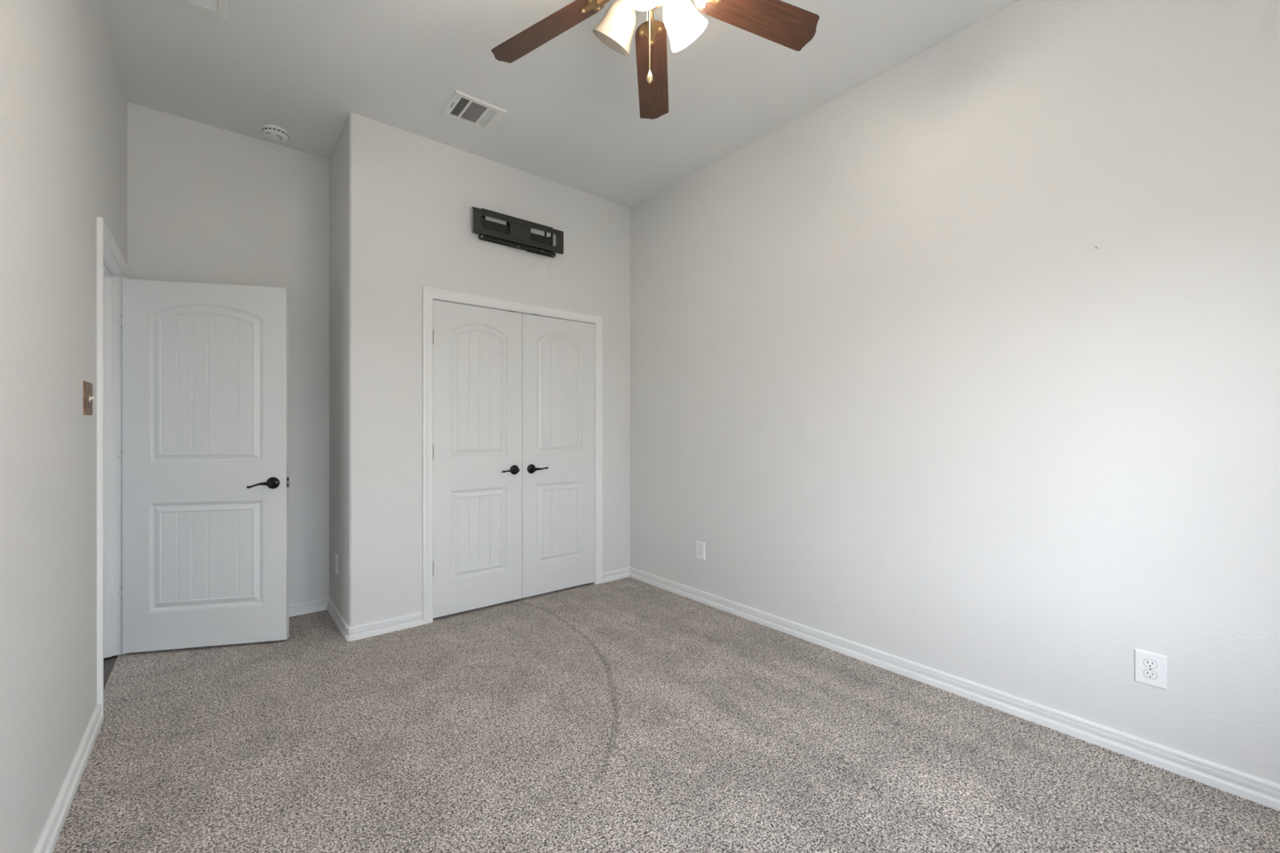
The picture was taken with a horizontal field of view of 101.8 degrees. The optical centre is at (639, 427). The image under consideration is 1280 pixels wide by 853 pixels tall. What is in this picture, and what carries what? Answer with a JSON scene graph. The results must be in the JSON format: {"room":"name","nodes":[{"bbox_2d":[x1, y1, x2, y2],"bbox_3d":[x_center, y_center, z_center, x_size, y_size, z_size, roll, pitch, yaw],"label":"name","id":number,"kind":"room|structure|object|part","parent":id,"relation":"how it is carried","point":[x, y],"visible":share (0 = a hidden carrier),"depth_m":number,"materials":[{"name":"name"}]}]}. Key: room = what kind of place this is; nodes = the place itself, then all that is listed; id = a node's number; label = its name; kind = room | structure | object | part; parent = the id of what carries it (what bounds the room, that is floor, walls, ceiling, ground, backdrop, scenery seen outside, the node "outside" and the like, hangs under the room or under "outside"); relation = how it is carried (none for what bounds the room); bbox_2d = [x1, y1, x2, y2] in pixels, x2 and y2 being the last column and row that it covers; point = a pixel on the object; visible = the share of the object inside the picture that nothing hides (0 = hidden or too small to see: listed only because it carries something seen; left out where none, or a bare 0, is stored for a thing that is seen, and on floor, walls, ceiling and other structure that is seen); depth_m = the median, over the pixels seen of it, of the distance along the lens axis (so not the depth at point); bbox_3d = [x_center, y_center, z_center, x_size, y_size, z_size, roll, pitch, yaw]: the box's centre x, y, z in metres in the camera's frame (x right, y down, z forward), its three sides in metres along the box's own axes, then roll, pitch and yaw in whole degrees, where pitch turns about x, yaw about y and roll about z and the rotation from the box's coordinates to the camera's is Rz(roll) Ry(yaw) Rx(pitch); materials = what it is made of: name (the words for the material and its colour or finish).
{"room":"empty bedroom","nodes":[
{"label":"empty bedroom","id":0,"kind":"room"},
{"bbox_2d":[0,0,127,852],"bbox_3d":[-1.410,-0.297,1.034,0.115,3.050,4.975,0,0,-39],"label":"wall","id":1,"kind":"structure","parent":0,"point":[64,102],"depth_m":1.54,"materials":[{"name":"paint"}]},
{"bbox_2d":[83,380,94,415],"bbox_3d":[-2.112,-0.112,1.998,0.019,0.127,0.146,0,0,-39],"label":"light switch","id":2,"kind":"object","parent":1,"relation":"attached to","point":[87,387],"visible":1,"depth_m":1.97,"materials":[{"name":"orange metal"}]},
{"bbox_2d":[97,216,130,720],"bbox_3d":[-2.584,0.175,2.484,0.132,2.106,0.920,0,0,-39],"label":"door frame","id":3,"kind":"structure","parent":1,"relation":"attached to","point":[113,276],"depth_m":2.78,"materials":[{"name":"white paint"}]},
{"bbox_2d":[122,278,289,653],"bbox_3d":[-2.404,0.206,2.902,0.800,2.012,0.155,0,0,-13],"label":"door","id":4,"kind":"structure","parent":1,"relation":"in","point":[206,482],"depth_m":2.88,"materials":[{"name":"white paint"}]},
{"bbox_3d":[-2.129,0.320,2.895,0.114,0.034,0.022,0,0,-13],"label":"lever","id":5,"kind":"part","parent":4,"relation":"part of","materials":[{"name":"brown metal"}]},
{"bbox_3d":[-2.078,0.314,2.926,0.067,0.067,0.060,0,0,-13],"label":"handle","id":6,"kind":"part","parent":4,"relation":"part of","materials":[{"name":"brown metal"}]},
{"bbox_2d":[127,102,328,604],"bbox_3d":[-1.728,-0.297,3.912,3.036,3.050,0.115,0,0,-39],"label":"wall","id":7,"kind":"structure","parent":0,"point":[206,203],"depth_m":3.29,"materials":[{"name":"paint"}]},
{"bbox_2d":[328,112,630,626],"bbox_3d":[-1.095,-0.297,3.912,2.056,3.050,0.685,0,0,-39],"label":"wall","id":8,"kind":"structure","parent":0,"point":[402,202],"depth_m":3.25,"materials":[{"name":"paint"}]},
{"bbox_2d":[334,553,337,574],"bbox_3d":[-1.935,0.867,3.308,0.008,0.122,0.086,0,0,-39],"label":"wall outlet","id":9,"kind":"object","parent":8,"relation":"attached to","point":[335,554],"visible":1,"depth_m":3.29,"materials":[{"name":"white plastic"}]},
{"bbox_2d":[288,597,422,641],"bbox_3d":[-2.125,1.188,3.234,1.539,0.079,0.580,0,0,-5],"label":"baseboard","id":10,"kind":"structure","parent":8,"relation":"attached to","point":[349,633],"depth_m":3.17,"materials":[{"name":"white paint"}]},
{"bbox_2d":[432,299,521,618],"bbox_3d":[-1.071,0.197,3.479,0.626,2.026,0.095,0,0,-39],"label":"door","id":11,"kind":"structure","parent":8,"relation":"in","point":[477,351],"depth_m":3.48,"materials":[{"name":"white paint"}]},
{"bbox_3d":[-0.894,0.296,3.577,0.114,0.022,0.022,0,0,-39],"label":"lever","id":12,"kind":"part","parent":11,"relation":"part of","materials":[{"name":"brown metal"}]},
{"bbox_3d":[-0.863,0.296,3.627,0.067,0.067,0.060,0,0,-39],"label":"handle","id":13,"kind":"part","parent":11,"relation":"part of","materials":[{"name":"brown metal"}]},
{"bbox_2d":[422,286,602,624],"bbox_3d":[-0.864,0.173,3.722,1.367,2.110,0.132,0,0,-39],"label":"door frame","id":14,"kind":"structure","parent":8,"relation":"attached to","point":[428,293],"depth_m":3.33,"materials":[{"name":"white paint"}]},
{"bbox_2d":[471,206,564,257],"bbox_3d":[-0.844,-1.359,3.638,0.682,0.234,0.058,0,0,-39],"label":"mount","id":15,"kind":"object","parent":8,"relation":"attached to","point":[517,233],"visible":1,"depth_m":3.60,"materials":[{"name":"grey metal"}]},
{"bbox_3d":[-0.977,-1.349,3.534,0.240,0.096,0.028,0,0,-39],"label":"folding arm","id":16,"kind":"part","parent":15,"relation":"part of","materials":[{"name":"black metal"}]},
{"bbox_3d":[-0.731,-1.351,3.734,0.215,0.079,0.028,0,0,-39],"label":"folding arm","id":17,"kind":"part","parent":15,"relation":"part of","materials":[{"name":"black metal"}]},
{"bbox_2d":[521,313,595,598],"bbox_3d":[-0.584,0.197,3.877,0.626,2.026,0.095,0,0,-39],"label":"door","id":18,"kind":"structure","parent":8,"relation":"in","point":[558,444],"depth_m":3.87,"materials":[{"name":"white paint"}]},
{"bbox_3d":[-0.761,0.296,3.710,0.067,0.067,0.060,0,0,-39],"label":"handle","id":19,"kind":"part","parent":18,"relation":"part of","materials":[{"name":"brown metal"}]},
{"bbox_3d":[-0.707,0.295,3.731,0.114,0.022,0.022,0,0,-39],"label":"lever","id":20,"kind":"part","parent":18,"relation":"part of","materials":[{"name":"brown metal"}]},
{"bbox_2d":[99,0,1019,207],"bbox_3d":[-0.198,-1.872,2.024,3.286,0.100,4.975,0,0,-39],"label":"ceiling","id":21,"kind":"structure","parent":0,"point":[571,118],"depth_m":2.68,"materials":[{"name":"white paint"}]},
{"bbox_2d":[177,0,226,18],"bbox_3d":[-1.867,-1.817,2.054,0.370,0.009,0.370,0,0,-39],"label":"ceiling vent","id":22,"kind":"object","parent":21,"relation":"in","point":[216,7],"visible":1,"depth_m":2.23,"materials":[{"name":"white metal"}]},
{"bbox_2d":[262,124,289,142],"bbox_3d":[-2.236,-1.800,3.190,0.140,0.044,0.140,0,0,-39],"label":"smoke detector","id":23,"kind":"object","parent":21,"relation":"attached to","point":[273,132],"visible":1,"depth_m":3.16,"materials":[{"name":"white plastic"}]},
{"bbox_2d":[440,89,506,131],"bbox_3d":[-0.960,-1.817,2.995,0.298,0.010,0.259,0,0,-39],"label":"ceiling vent","id":24,"kind":"object","parent":21,"relation":"in","point":[460,106],"visible":1,"depth_m":2.98,"materials":[{"name":"white metal"}]},
{"bbox_2d":[491,0,819,119],"bbox_3d":[0.028,-1.508,1.809,1.254,0.628,1.251,0,0,-39],"label":"ceiling fan","id":25,"kind":"object","parent":21,"relation":"hanging from","point":[784,24],"visible":1,"depth_m":1.97,"materials":[{"name":"brown wood"}]},
{"bbox_3d":[-0.359,-1.538,2.009,0.486,0.006,0.139,-12,12,22],"label":"fan blade","id":26,"kind":"part","parent":25,"relation":"part of","materials":[{"name":"brown wood"}]},
{"bbox_3d":[-0.075,-1.498,1.922,0.154,0.144,0.154,42,24,29],"label":"lamp shade","id":27,"kind":"part","parent":25,"relation":"part of","materials":[{"name":"white glass"}]},
{"bbox_3d":[0.013,-1.498,1.720,0.154,0.144,0.154,0,-36,6],"label":"lamp shade","id":28,"kind":"part","parent":25,"relation":"part of","materials":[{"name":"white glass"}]},
{"bbox_3d":[0.034,-1.385,1.801,0.003,0.293,0.003,0,0,-39],"label":"pull chain","id":29,"kind":"part","parent":25,"relation":"part of","materials":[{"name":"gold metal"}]},
{"bbox_3d":[0.034,-1.217,1.801,0.022,0.044,0.022,0,0,-39],"label":"chain knob","id":30,"kind":"part","parent":25,"relation":"part of","materials":[{"name":"gold metal"}]},
{"bbox_3d":[0.055,-1.537,2.265,0.139,0.006,0.486,-11,-12,2],"label":"fan blade","id":31,"kind":"part","parent":25,"relation":"part of","materials":[{"name":"brown wood"}]},
{"bbox_3d":[0.145,-1.498,1.897,0.154,0.144,0.154,-38,14,-19],"label":"lamp shade","id":32,"kind":"part","parent":25,"relation":"part of","materials":[{"name":"white glass"}]},
{"bbox_3d":[0.438,-1.551,1.947,0.486,0.006,0.139,10,-20,-14],"label":"fan blade","id":33,"kind":"part","parent":25,"relation":"part of","materials":[{"name":"brown wood"}]},
{"bbox_2d":[53,577,1279,852],"bbox_3d":[-0.904,1.258,1.912,4.521,0.060,5.695,0,0,-39],"label":"floor","id":34,"kind":"structure","parent":0,"point":[625,715],"depth_m":1.95,"materials":[{"name":"carpet"}]},
{"bbox_2d":[630,0,1279,784],"bbox_3d":[1.030,-0.297,3.028,0.115,3.050,4.975,0,0,-39],"label":"wall","id":35,"kind":"structure","parent":0,"point":[895,383],"depth_m":2.24,"materials":[{"name":"paint"}]},
{"bbox_2d":[33,566,1279,852],"bbox_3d":[0.027,1.188,1.766,3.036,0.079,4.060,0,0,-39],"label":"baseboard","id":36,"kind":"structure","parent":35,"relation":"attached to","point":[1256,789],"depth_m":2.09,"materials":[{"name":"white paint"}]},
{"bbox_2d":[696,541,705,559],"bbox_3d":[0.426,0.867,3.668,0.008,0.122,0.086,0,0,-39],"label":"wall outlet","id":37,"kind":"object","parent":35,"relation":"attached to","point":[700,546],"visible":1,"depth_m":3.66,"materials":[{"name":"white plastic"}]},
{"bbox_2d":[1134,648,1167,689],"bbox_3d":[1.869,0.884,1.904,0.008,0.122,0.086,0,0,-39],"label":"wall outlet","id":38,"kind":"object","parent":35,"relation":"attached to","point":[1150,668],"visible":1,"depth_m":1.90,"materials":[{"name":"white plastic"}]},
{"bbox_2d":[1143,669,1157,679],"bbox_3d":[1.867,0.903,1.902,0.001,0.030,0.037,0,0,-39],"label":"receptacle","id":39,"kind":"object","parent":38,"relation":"attached to","point":[1148,674],"depth_m":1.90,"materials":[{"name":"white plastic"}]},
{"bbox_2d":[1143,658,1157,668],"bbox_3d":[1.867,0.865,1.902,0.001,0.030,0.037,0,0,-39],"label":"receptacle","id":40,"kind":"object","parent":38,"relation":"attached to","point":[1148,663],"depth_m":1.90,"materials":[{"name":"white plastic"}]}
]}

